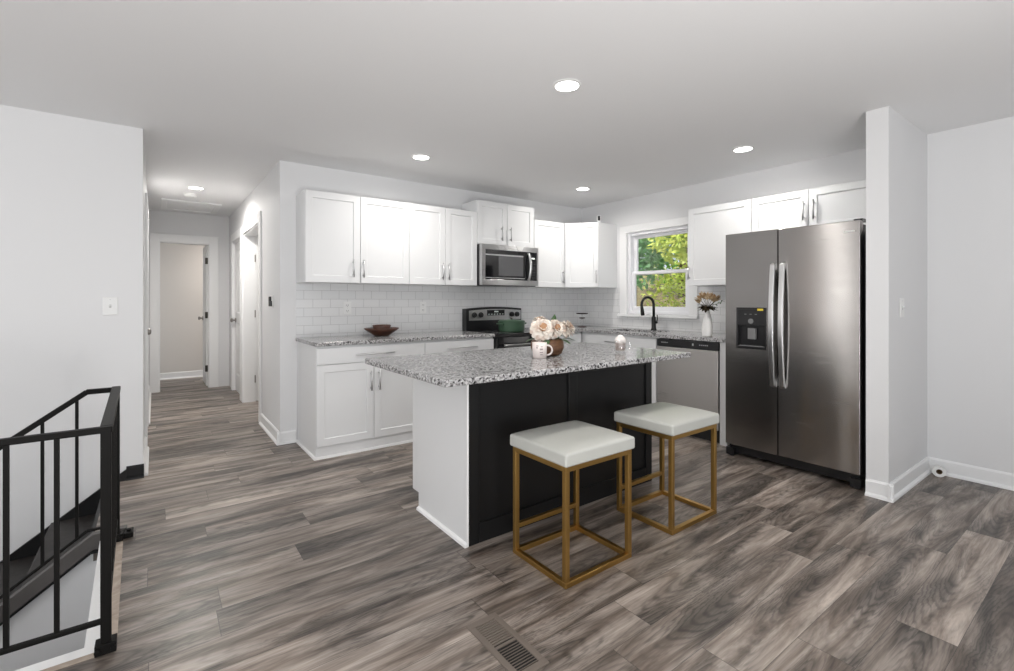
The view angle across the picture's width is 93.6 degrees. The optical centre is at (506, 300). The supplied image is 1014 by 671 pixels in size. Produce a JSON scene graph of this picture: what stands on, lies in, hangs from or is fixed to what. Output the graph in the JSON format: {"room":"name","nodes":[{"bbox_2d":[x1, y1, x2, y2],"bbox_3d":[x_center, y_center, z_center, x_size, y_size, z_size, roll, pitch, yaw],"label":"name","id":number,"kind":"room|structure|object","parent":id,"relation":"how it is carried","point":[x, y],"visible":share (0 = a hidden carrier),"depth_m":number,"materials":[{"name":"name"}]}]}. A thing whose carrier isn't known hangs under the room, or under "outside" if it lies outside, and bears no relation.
{"room":"kitchen","nodes":[
{"label":"kitchen","id":0,"kind":"room"},
{"bbox_2d":[0,554,96,670],"bbox_3d":[-3.209,2.562,1.749,2.640,2.570,0.045,0,0,-37],"label":"wall","id":1,"kind":"structure","parent":0,"point":[36,619],"depth_m":2.40,"materials":[{"name":"white paint"}]},
{"bbox_2d":[15,543,99,670],"bbox_3d":[-2.846,1.304,1.321,2.715,0.106,1.072,0,0,-37],"label":"trim","id":2,"kind":"structure","parent":1,"relation":"attached to","point":[93,633],"depth_m":1.76,"materials":[{"name":"white paint"}]},
{"bbox_2d":[40,541,122,670],"bbox_3d":[-2.824,1.301,1.321,2.750,0.112,1.099,0,0,-37],"label":"trim","id":3,"kind":"structure","parent":1,"relation":"attached to","point":[119,545],"depth_m":1.96,"materials":[{"name":"brown wood"}]},
{"bbox_2d":[0,105,142,560],"bbox_3d":[-4.372,1.318,2.103,4.392,5.057,0.120,0,0,-37],"label":"wall","id":4,"kind":"structure","parent":0,"point":[71,188],"depth_m":3.12,"materials":[{"name":"white paint"}]},
{"bbox_2d":[103,297,117,314],"bbox_3d":[-2.708,0.041,3.247,0.080,0.122,0.018,0,0,-37],"label":"light switch","id":5,"kind":"object","parent":4,"relation":"attached to","point":[110,304],"visible":1,"depth_m":3.25,"materials":[{"name":"white plastic"}]},
{"bbox_2d":[126,464,143,480],"bbox_3d":[-2.596,1.201,3.323,0.098,0.092,0.030,0,0,-37],"label":"baseboard","id":6,"kind":"structure","parent":4,"relation":"attached to","point":[133,472],"depth_m":3.32,"materials":[{"name":"black paint"}]},
{"bbox_2d":[119,538,127,609],"bbox_3d":[-1.738,1.302,2.136,0.025,0.110,1.080,0,0,-37],"label":"trim","id":7,"kind":"structure","parent":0,"point":[125,539],"depth_m":2.27,"materials":[{"name":"grey wood"}]},
{"bbox_2d":[143,136,146,454],"bbox_3d":[-3.775,0.008,4.877,0.132,2.478,3.630,0,0,-37],"label":"wall","id":8,"kind":"structure","parent":0,"point":[144,165],"depth_m":3.85,"materials":[{"name":"white paint"}]},
{"bbox_2d":[145,193,148,445],"bbox_3d":[-3.365,0.172,4.341,0.146,2.150,0.960,0,0,-37],"label":"door frame","id":9,"kind":"structure","parent":8,"relation":"attached to","point":[146,194],"depth_m":4.00,"materials":[{"name":"white paint"}]},
{"bbox_2d":[143,386,150,475],"bbox_3d":[-3.677,1.194,4.881,0.030,0.105,3.740,0,0,-37],"label":"baseboard","id":10,"kind":"structure","parent":8,"relation":"attached to","point":[146,448],"depth_m":3.73,"materials":[{"name":"white paint"}]},
{"bbox_2d":[160,243,204,372],"bbox_3d":[-4.905,0.008,7.201,2.800,2.478,1.210,0,0,-37],"label":"wall","id":11,"kind":"structure","parent":0,"point":[181,265],"depth_m":7.60,"materials":[{"name":"white paint"}]},
{"bbox_2d":[160,370,202,379],"bbox_3d":[-5.196,1.194,7.595,2.600,0.105,0.030,0,0,-37],"label":"baseboard","id":12,"kind":"structure","parent":11,"relation":"attached to","point":[198,373],"depth_m":7.59,"materials":[{"name":"white paint"}]},
{"bbox_2d":[149,210,228,386],"bbox_3d":[-4.087,0.008,6.979,2.150,2.478,0.120,0,0,-37],"label":"wall","id":13,"kind":"structure","parent":0,"point":[164,222],"depth_m":6.85,"materials":[{"name":"white paint"}]},
{"bbox_2d":[150,233,217,392],"bbox_3d":[-4.505,0.172,6.661,0.790,2.150,0.143,0,0,-37],"label":"door frame","id":14,"kind":"structure","parent":13,"relation":"attached to","point":[156,239],"depth_m":6.57,"materials":[{"name":"white paint"}]},
{"bbox_2d":[198,246,207,385],"bbox_3d":[-4.495,0.220,7.105,0.171,2.030,0.622,0,0,-37],"label":"door","id":15,"kind":"structure","parent":13,"relation":"in","point":[204,317],"depth_m":7.00,"materials":[{"name":"white paint"}]},
{"bbox_2d":[229,164,276,427],"bbox_3d":[-2.992,0.008,5.612,0.125,2.478,3.380,0,0,-37],"label":"wall","id":16,"kind":"structure","parent":0,"point":[263,198],"depth_m":4.58,"materials":[{"name":"white paint"}]},
{"bbox_2d":[230,240,239,393],"bbox_3d":[-3.526,0.220,6.299,0.171,2.030,0.730,0,0,-37],"label":"door","id":17,"kind":"structure","parent":16,"relation":"in","point":[237,245],"depth_m":6.43,"materials":[{"name":"white paint"}]},
{"bbox_2d":[231,227,240,400],"bbox_3d":[-3.515,0.172,6.307,0.146,2.150,0.940,0,0,-37],"label":"door frame","id":18,"kind":"structure","parent":16,"relation":"attached to","point":[236,236],"depth_m":6.58,"materials":[{"name":"white paint"}]},
{"bbox_2d":[241,211,261,421],"bbox_3d":[-2.822,0.172,5.370,0.146,2.150,1.300,0,0,-37],"label":"door frame","id":19,"kind":"structure","parent":16,"relation":"attached to","point":[251,228],"depth_m":5.79,"materials":[{"name":"white paint"}]},
{"bbox_2d":[256,235,257,400],"bbox_3d":[-2.791,0.220,6.075,0.740,2.030,0.035,0,0,-37],"label":"door","id":20,"kind":"structure","parent":16,"relation":"in","point":[257,235],"depth_m":5.85,"materials":[{"name":"white paint"}]},
{"bbox_2d":[268,295,273,306],"bbox_3d":[-2.173,0.009,4.377,0.026,0.115,0.120,0,0,-37],"label":"thermostat","id":21,"kind":"object","parent":16,"relation":"attached to","point":[271,298],"visible":1,"depth_m":4.35,"materials":[{"name":"white plastic"}]},
{"bbox_2d":[259,413,296,445],"bbox_3d":[-2.174,1.194,4.485,0.160,0.105,0.895,0,0,-37],"label":"baseboard","id":22,"kind":"structure","parent":16,"relation":"attached to","point":[286,437],"depth_m":4.18,"materials":[{"name":"white paint"}]},
{"bbox_2d":[277,160,580,439],"bbox_3d":[-0.474,0.018,5.298,3.800,2.457,0.120,0,0,-37],"label":"wall","id":23,"kind":"structure","parent":0,"point":[292,178],"depth_m":4.20,"materials":[{"name":"white paint"}]},
{"bbox_2d":[296,189,408,284],"bbox_3d":[-1.380,-0.535,4.327,0.929,0.769,0.360,0,0,-37],"label":"upper cabinet","id":24,"kind":"object","parent":23,"relation":"attached to","point":[341,238],"visible":1,"depth_m":4.18,"materials":[{"name":"white paint"}]},
{"bbox_2d":[296,283,580,337],"bbox_3d":[-0.439,0.090,5.246,3.534,0.483,0.006,0,0,-37],"label":"backsplash","id":25,"kind":"structure","parent":23,"relation":"attached to","point":[319,307],"depth_m":4.84,"materials":[{"name":"tile"}]},
{"bbox_2d":[343,302,350,313],"bbox_3d":[-1.494,0.074,4.455,0.074,0.118,0.008,0,0,-37],"label":"wall outlet","id":26,"kind":"object","parent":25,"relation":"attached to","point":[346,305],"visible":1,"depth_m":4.45,"materials":[{"name":"white plastic"}]},
{"bbox_2d":[420,302,425,312],"bbox_3d":[-0.868,0.076,4.918,0.074,0.118,0.008,0,0,-37],"label":"wall outlet","id":27,"kind":"object","parent":25,"relation":"attached to","point":[422,304],"visible":1,"depth_m":4.92,"materials":[{"name":"white plastic"}]},
{"bbox_2d":[405,203,476,285],"bbox_3d":[-0.701,-0.535,4.830,0.762,0.769,0.360,0,0,-37],"label":"upper cabinet","id":28,"kind":"object","parent":23,"relation":"attached to","point":[442,241],"visible":0.92,"depth_m":4.69,"materials":[{"name":"white paint"}]},
{"bbox_2d":[461,200,533,247],"bbox_3d":[-0.086,-0.817,5.285,0.764,0.458,0.360,0,0,-37],"label":"upper cabinet","id":29,"kind":"object","parent":23,"relation":"attached to","point":[497,223],"visible":0.8,"depth_m":5.14,"materials":[{"name":"white paint"}]},
{"bbox_2d":[477,244,537,286],"bbox_3d":[-0.054,-0.366,5.242,0.760,0.430,0.453,0,0,-37],"label":"microwave","id":30,"kind":"object","parent":29,"relation":"attached to","point":[497,265],"visible":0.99,"depth_m":5.08,"materials":[{"name":"silver metal"}]},
{"bbox_2d":[517,219,564,287],"bbox_3d":[0.413,-0.535,5.654,0.472,0.769,0.360,0,0,-37],"label":"upper cabinet","id":31,"kind":"object","parent":23,"relation":"attached to","point":[548,235],"visible":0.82,"depth_m":5.56,"materials":[{"name":"white paint"}]},
{"bbox_2d":[563,222,616,288],"bbox_3d":[0.922,-0.535,5.869,0.612,0.769,0.620,0,0,-37],"label":"upper cabinet","id":32,"kind":"object","parent":23,"relation":"attached to","point":[590,249],"visible":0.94,"depth_m":5.65,"materials":[{"name":"white paint"}]},
{"bbox_2d":[0,0,1013,216],"bbox_3d":[-1.702,-1.271,2.386,9.220,0.121,13.100,0,0,-37],"label":"ceiling","id":33,"kind":"structure","parent":0,"point":[666,95],"depth_m":2.65,"materials":[{"name":"white paint"}]},
{"bbox_2d":[184,193,196,197],"bbox_3d":[-3.611,-1.192,5.427,0.124,0.038,0.124,0,0,-37],"label":"smoke detector","id":34,"kind":"object","parent":33,"relation":"attached to","point":[189,195],"visible":1,"depth_m":5.39,"materials":[{"name":"white plastic"}]},
{"bbox_2d":[161,198,221,213],"bbox_3d":[-4.078,-1.203,6.133,0.620,0.016,0.750,0,0,-37],"label":"attic hatch","id":35,"kind":"object","parent":33,"relation":"attached to","point":[167,204],"visible":1,"depth_m":6.13,"materials":[{"name":"white paint"}]},
{"bbox_2d":[187,186,204,189],"bbox_3d":[-3.349,-1.208,5.124,0.164,0.007,0.164,0,0,-37],"label":"recessed light","id":36,"kind":"object","parent":33,"relation":"in","point":[190,187],"visible":1,"depth_m":5.10,"materials":[{"name":"white plastic"}]},
{"bbox_2d":[411,154,430,159],"bbox_3d":[-0.726,-1.207,4.018,0.164,0.007,0.164,0,0,-37],"label":"recessed light","id":37,"kind":"object","parent":33,"relation":"in","point":[415,156],"visible":1,"depth_m":4.00,"materials":[{"name":"white plastic"}]},
{"bbox_2d":[413,155,428,159],"bbox_3d":[-0.726,-1.208,4.018,0.132,0.003,0.132,0,0,-37],"label":"diffuser","id":38,"kind":"object","parent":37,"relation":"attached to","point":[418,157],"depth_m":4.02,"materials":[{"name":"white plastic"}]},
{"bbox_2d":[552,78,581,91],"bbox_3d":[0.338,-1.207,2.680,0.164,0.007,0.164,0,0,-37],"label":"recessed light","id":39,"kind":"object","parent":33,"relation":"in","point":[563,85],"visible":1,"depth_m":2.67,"materials":[{"name":"white plastic"}]},
{"bbox_2d":[555,81,578,90],"bbox_3d":[0.338,-1.208,2.680,0.132,0.003,0.132,0,0,-37],"label":"diffuser","id":40,"kind":"object","parent":39,"relation":"attached to","point":[559,85],"depth_m":2.67,"materials":[{"name":"white plastic"}]},
{"bbox_2d":[575,187,590,190],"bbox_3d":[0.825,-1.207,5.164,0.164,0.007,0.164,0,0,-37],"label":"recessed light","id":41,"kind":"object","parent":33,"relation":"in","point":[578,188],"visible":1,"depth_m":5.14,"materials":[{"name":"white plastic"}]},
{"bbox_2d":[732,146,754,152],"bbox_3d":[1.888,-1.207,3.807,0.164,0.007,0.164,0,0,-37],"label":"recessed light","id":42,"kind":"object","parent":33,"relation":"in","point":[739,149],"visible":1,"depth_m":3.80,"materials":[{"name":"white plastic"}]},
{"bbox_2d":[734,147,751,151],"bbox_3d":[1.888,-1.208,3.807,0.132,0.003,0.132,0,0,-37],"label":"diffuser","id":43,"kind":"object","parent":42,"relation":"attached to","point":[738,149],"depth_m":3.81,"materials":[{"name":"white plastic"}]},
{"bbox_2d":[56,377,1013,670],"bbox_3d":[-1.655,1.307,2.390,9.100,0.120,12.850,0,0,-37],"label":"floor","id":44,"kind":"structure","parent":0,"point":[245,551],"depth_m":2.17,"materials":[{"name":"grey wood"}]},
{"bbox_2d":[0,470,126,625],"bbox_3d":[-3.405,2.305,2.127,2.705,2.266,0.986,0,0,-37],"label":"staircase","id":45,"kind":"structure","parent":44,"relation":"attached to","point":[26,558],"depth_m":2.73,"materials":[{"name":"brown wood"}]},
{"bbox_2d":[0,386,133,657],"bbox_3d":[-2.799,1.397,1.316,2.754,1.900,1.109,0,0,-37],"label":"stair railing","id":46,"kind":"object","parent":44,"relation":"on","point":[109,429],"visible":1,"depth_m":1.68,"materials":[{"name":"black metal"}]},
{"bbox_2d":[296,341,424,460],"bbox_3d":[-1.288,0.805,4.205,0.945,0.884,0.665,0,0,-37],"label":"base cabinet","id":47,"kind":"object","parent":44,"relation":"on","point":[346,405],"visible":0.72,"depth_m":3.91,"materials":[{"name":"white paint"}]},
{"bbox_2d":[296,330,494,346],"bbox_3d":[-0.989,0.345,4.433,1.693,0.031,0.642,0,0,-37],"label":"countertop","id":48,"kind":"structure","parent":47,"relation":"on","point":[438,335],"depth_m":4.20,"materials":[{"name":"stone"}]},
{"bbox_2d":[364,327,398,335],"bbox_3d":[-1.164,0.294,4.425,0.328,0.072,0.314,0,0,-37],"label":"wooden bowl","id":49,"kind":"object","parent":48,"relation":"on","point":[376,332],"visible":0.95,"depth_m":4.33,"materials":[{"name":"red wood"}]},
{"bbox_2d":[372,324,390,328],"bbox_3d":[-1.161,0.259,4.420,0.168,0.058,0.168,0,0,-37],"label":"wooden bowl","id":50,"kind":"object","parent":49,"relation":"on","point":[381,326],"visible":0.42,"depth_m":4.35,"materials":[{"name":"red wood"}]},
{"bbox_2d":[424,337,493,353],"bbox_3d":[-0.605,0.805,4.710,0.754,0.884,0.663,0,0,-37],"label":"base cabinet","id":51,"kind":"object","parent":44,"relation":"on","point":[467,344],"visible":0.24,"depth_m":4.45,"materials":[{"name":"white paint"}]},
{"bbox_2d":[462,307,532,348],"bbox_3d":[0.027,0.661,5.136,0.756,1.172,0.717,0,0,-37],"label":"range","id":52,"kind":"object","parent":44,"relation":"on","point":[478,319],"visible":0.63,"depth_m":5.19,"materials":[{"name":"black metal"}]},
{"bbox_2d":[472,329,529,334],"bbox_3d":[0.035,0.340,5.125,0.756,0.015,0.565,0,0,-37],"label":"cooktop","id":53,"kind":"object","parent":52,"relation":"in","point":[495,331],"depth_m":4.91,"materials":[{"name":"grey glass"}]},
{"bbox_2d":[496,317,526,331],"bbox_3d":[0.049,0.257,5.088,0.318,0.151,0.291,0,0,4],"label":"cooking pot","id":54,"kind":"object","parent":52,"relation":"on","point":[509,325],"visible":1,"depth_m":4.97,"materials":[{"name":"green ceramic"}]},
{"bbox_2d":[466,613,548,670],"bbox_3d":[-0.005,1.244,1.723,0.136,0.005,0.325,0,0,-37],"label":"floor vent","id":55,"kind":"object","parent":44,"relation":"in","point":[514,653],"visible":1,"depth_m":1.72,"materials":[{"name":"beige metal"}]},
{"bbox_2d":[413,362,651,547],"bbox_3d":[0.197,0.807,3.107,1.512,0.879,0.668,0,0,-37],"label":"kitchen island","id":56,"kind":"object","parent":44,"relation":"on","point":[463,451],"visible":0.59,"depth_m":2.65,"materials":[{"name":"white paint"}]},
{"bbox_2d":[365,342,690,386],"bbox_3d":[0.182,0.352,2.909,1.807,0.030,0.957,0,0,-37],"label":"island countertop","id":57,"kind":"structure","parent":56,"relation":"on","point":[459,368],"depth_m":2.58,"materials":[{"name":"stone"}]},
{"bbox_2d":[532,342,552,358],"bbox_3d":[0.200,0.291,2.767,0.105,0.092,0.091,0,0,-37],"label":"mug","id":58,"kind":"object","parent":57,"relation":"on","point":[539,349],"visible":1,"depth_m":2.73,"materials":[{"name":"beige ceramic"}]},
{"bbox_2d":[526,314,574,355],"bbox_3d":[0.276,0.212,2.904,0.272,0.249,0.296,0,0,19],"label":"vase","id":59,"kind":"object","parent":57,"relation":"on","point":[557,345],"visible":0.59,"depth_m":2.85,"materials":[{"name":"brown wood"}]},
{"bbox_2d":[532,316,547,321],"bbox_3d":[0.206,0.177,2.955,0.124,0.157,0.120,0,0,-37],"label":"dahlia","id":60,"kind":"object","parent":59,"relation":"on","point":[540,317],"visible":0.21,"depth_m":2.94,"materials":[{"name":"beige plant"}]},
{"bbox_2d":[530,318,552,340],"bbox_3d":[0.208,0.182,2.864,0.144,0.149,0.129,0,0,-5],"label":"dahlia","id":61,"kind":"object","parent":59,"relation":"on","point":[540,329],"visible":0.96,"depth_m":2.82,"materials":[{"name":"beige plant"}]},
{"bbox_2d":[539,323,546,330],"bbox_3d":[0.215,0.160,2.828,0.049,0.051,0.041,0,0,-10],"label":"flower","id":62,"kind":"object","parent":61,"relation":"on","point":[542,326],"depth_m":2.82,"materials":[{"name":"brown plant"}]},
{"bbox_2d":[548,320,563,339],"bbox_3d":[0.281,0.187,2.883,0.123,0.139,0.117,0,0,-37],"label":"dahlia","id":63,"kind":"object","parent":59,"relation":"on","point":[557,329],"visible":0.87,"depth_m":2.86,"materials":[{"name":"beige plant"}]},
{"bbox_2d":[556,320,574,339],"bbox_3d":[0.366,0.190,2.950,0.113,0.136,0.111,0,0,33],"label":"dahlia","id":64,"kind":"object","parent":59,"relation":"in","point":[567,332],"visible":0.91,"depth_m":2.92,"materials":[{"name":"beige plant"}]},
{"bbox_2d":[615,335,625,350],"bbox_3d":[0.739,0.279,3.063,0.096,0.116,0.083,0,0,-37],"label":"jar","id":65,"kind":"object","parent":57,"relation":"on","point":[620,341],"visible":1,"depth_m":3.03,"materials":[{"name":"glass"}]},
{"bbox_2d":[558,332,580,343],"bbox_3d":[0.498,0.805,5.526,0.454,0.884,0.663,0,0,-37],"label":"base cabinet","id":66,"kind":"object","parent":44,"relation":"on","point":[577,336],"visible":0.1,"depth_m":5.35,"materials":[{"name":"white paint"}]},
{"bbox_2d":[510,420,634,588],"bbox_3d":[0.317,0.945,2.330,0.462,0.603,0.406,0,0,-37],"label":"bar stool","id":67,"kind":"object","parent":44,"relation":"on","point":[566,447],"visible":1,"depth_m":2.25,"materials":[{"name":"white leather"}]},
{"bbox_2d":[510,420,634,467],"bbox_3d":[0.317,0.682,2.330,0.462,0.076,0.406,0,0,-37],"label":"seat cushion","id":68,"kind":"object","parent":67,"relation":"on","point":[570,444],"depth_m":2.22,"materials":[{"name":"grey leather"}]},
{"bbox_2d":[582,332,657,402],"bbox_3d":[1.384,0.805,5.199,0.663,0.884,1.034,0,0,-37],"label":"base cabinet","id":69,"kind":"object","parent":44,"relation":"on","point":[632,341],"visible":0.15,"depth_m":4.83,"materials":[{"name":"white paint"}]},
{"bbox_2d":[525,325,725,342],"bbox_3d":[1.248,0.345,5.034,1.070,0.031,2.337,0,0,-37],"label":"countertop","id":70,"kind":"structure","parent":69,"relation":"on","point":[671,334],"depth_m":4.85,"materials":[{"name":"stone"}]},
{"bbox_2d":[576,313,587,326],"bbox_3d":[0.928,0.244,5.875,0.148,0.172,0.148,0,0,-37],"label":"serving stand","id":71,"kind":"object","parent":70,"relation":"on","point":[576,313],"visible":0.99,"depth_m":5.84,"materials":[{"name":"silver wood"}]},
{"bbox_2d":[640,296,657,329],"bbox_3d":[1.552,0.142,5.227,0.208,0.375,0.100,0,0,-6],"label":"faucet","id":72,"kind":"object","parent":70,"relation":"on","point":[654,321],"visible":1,"depth_m":5.23,"materials":[{"name":"black metal"}]},
{"bbox_2d":[701,309,712,336],"bbox_3d":[1.824,0.206,4.331,0.096,0.248,0.097,0,0,-37],"label":"vase","id":73,"kind":"object","parent":70,"relation":"on","point":[707,326],"visible":0.92,"depth_m":4.30,"materials":[{"name":"white ceramic"}]},
{"bbox_2d":[694,291,723,312],"bbox_3d":[1.825,0.015,4.309,0.195,0.202,0.234,0,0,-37],"label":"dried flowers","id":74,"kind":"object","parent":73,"relation":"in","point":[706,296],"visible":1,"depth_m":4.30,"materials":[{"name":"brown plant"}]},
{"bbox_2d":[614,402,718,534],"bbox_3d":[0.938,0.945,2.802,0.462,0.603,0.406,0,0,-37],"label":"bar stool","id":75,"kind":"object","parent":44,"relation":"on","point":[663,420],"visible":1,"depth_m":2.72,"materials":[{"name":"white leather"}]},
{"bbox_2d":[614,402,718,435],"bbox_3d":[0.938,0.682,2.802,0.462,0.076,0.406,0,0,-37],"label":"seat cushion","id":76,"kind":"object","parent":75,"relation":"on","point":[658,418],"depth_m":2.69,"materials":[{"name":"grey leather"}]},
{"bbox_2d":[657,338,719,442],"bbox_3d":[1.883,0.804,4.533,0.642,0.886,0.624,0,0,-37],"label":"dishwasher","id":77,"kind":"object","parent":44,"relation":"on","point":[693,381],"visible":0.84,"depth_m":4.28,"materials":[{"name":"silver metal"}]},
{"bbox_2d":[720,342,729,445],"bbox_3d":[2.103,0.805,4.258,0.626,0.884,0.066,0,0,-37],"label":"end panel","id":78,"kind":"object","parent":44,"relation":"on","point":[722,345],"visible":0.24,"depth_m":4.07,"materials":[{"name":"white paint"}]},
{"bbox_2d":[726,218,865,488],"bbox_3d":[2.336,0.354,3.694,0.872,1.786,0.910,0,0,-37],"label":"refrigerator","id":79,"kind":"object","parent":44,"relation":"on","point":[796,296],"visible":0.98,"depth_m":3.40,"materials":[{"name":"silver metal"}]},
{"bbox_2d":[931,465,945,476],"bbox_3d":[3.052,1.208,3.367,0.076,0.076,0.044,0,0,28],"label":"tape roll","id":80,"kind":"object","parent":44,"relation":"on","point":[937,470],"visible":1,"depth_m":3.35,"materials":[{"name":"white paper"}]},
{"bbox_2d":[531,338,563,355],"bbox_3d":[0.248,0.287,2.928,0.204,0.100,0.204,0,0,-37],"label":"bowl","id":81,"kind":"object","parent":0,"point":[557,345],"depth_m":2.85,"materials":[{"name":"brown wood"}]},
{"bbox_2d":[581,116,1013,473],"bbox_3d":[3.446,0.018,3.086,0.130,2.457,8.100,0,0,-37],"label":"wall","id":82,"kind":"structure","parent":0,"point":[970,169],"depth_m":3.33,"materials":[{"name":"white paint"}]},
{"bbox_2d":[581,286,725,333],"bbox_3d":[1.710,0.090,5.318,0.006,0.483,2.434,0,0,-37],"label":"backsplash","id":83,"kind":"structure","parent":82,"relation":"attached to","point":[602,305],"depth_m":5.64,"materials":[{"name":"tile"}]},
{"bbox_2d":[617,217,698,318],"bbox_3d":[1.714,-0.345,5.381,0.173,1.077,1.050,0,0,-37],"label":"window","id":84,"kind":"structure","parent":82,"relation":"in","point":[690,311],"depth_m":5.51,"materials":[{"name":"white plastic"}]},
{"bbox_2d":[687,199,751,285],"bbox_3d":[2.078,-0.517,4.520,0.360,0.753,0.617,0,0,-37],"label":"upper cabinet","id":85,"kind":"object","parent":82,"relation":"attached to","point":[708,226],"visible":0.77,"depth_m":4.49,"materials":[{"name":"white paint"}]},
{"bbox_2d":[752,179,865,231],"bbox_3d":[2.539,-0.723,3.897,0.360,0.340,0.930,0,0,-37],"label":"upper cabinet","id":86,"kind":"object","parent":82,"relation":"attached to","point":[843,202],"visible":0.69,"depth_m":3.81,"materials":[{"name":"white paint"}]},
{"bbox_2d":[929,457,1013,490],"bbox_3d":[4.397,1.194,1.667,0.030,0.105,4.488,0,0,-37],"label":"baseboard","id":87,"kind":"structure","parent":82,"relation":"attached to","point":[1000,479],"depth_m":3.26,"materials":[{"name":"white paint"}]},
{"bbox_2d":[866,106,926,482],"bbox_3d":[2.691,0.018,3.270,0.866,2.457,0.118,0,0,-37],"label":"wall","id":88,"kind":"structure","parent":0,"point":[896,149],"depth_m":3.06,"materials":[{"name":"white paint"}]},
{"bbox_2d":[865,456,931,502],"bbox_3d":[2.688,1.194,3.248,0.896,0.105,0.146,0,0,-37],"label":"baseboard","id":89,"kind":"structure","parent":88,"relation":"attached to","point":[892,491],"depth_m":3.05,"materials":[{"name":"white paint"}]},
{"bbox_2d":[899,298,904,316],"bbox_3d":[2.587,0.050,3.108,0.085,0.125,0.018,0,0,-37],"label":"light switch","id":90,"kind":"object","parent":88,"relation":"attached to","point":[901,300],"visible":1,"depth_m":3.10,"materials":[{"name":"white plastic"}]},
{"label":"outside","id":91,"kind":"structure","parent":0,"visible":0},
{"bbox_2d":[637,273,684,306],"bbox_3d":[7.576,0.547,11.181,15.600,3.800,28.000,0,0,-37],"label":"ground","id":92,"kind":"structure","parent":91,"point":[639,292],"depth_m":18.14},
{"bbox_2d":[637,236,678,290],"bbox_3d":[3.139,-1.336,12.291,2.744,4.829,3.837,0,0,-37],"label":"leafy tree","id":93,"kind":"object","parent":92,"relation":"on","point":[643,264],"visible":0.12,"depth_m":11.38,"materials":[{"name":"green plant"}]},
{"bbox_2d":[644,237,683,297],"bbox_3d":[6.490,-3.280,16.691,8.476,6.429,4.519,0,0,43],"label":"leafy tree","id":94,"kind":"object","parent":92,"relation":"on","point":[667,265],"visible":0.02,"depth_m":16.84,"materials":[{"name":"green plant"}]},
{"bbox_2d":[641,259,687,306],"bbox_3d":[5.505,-0.485,13.055,1.844,2.138,4.412,0,0,-30],"label":"leafy tree","id":95,"kind":"object","parent":92,"relation":"on","point":[666,287],"visible":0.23,"depth_m":14.03,"materials":[{"name":"green plant"}]},
{"bbox_2d":[646,233,687,264],"bbox_3d":[4.579,-1.324,9.952,2.525,4.892,3.167,0,0,-31],"label":"leafy tree","id":96,"kind":"object","parent":92,"relation":"on","point":[681,253],"visible":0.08,"depth_m":10.34,"materials":[{"name":"green plant"}]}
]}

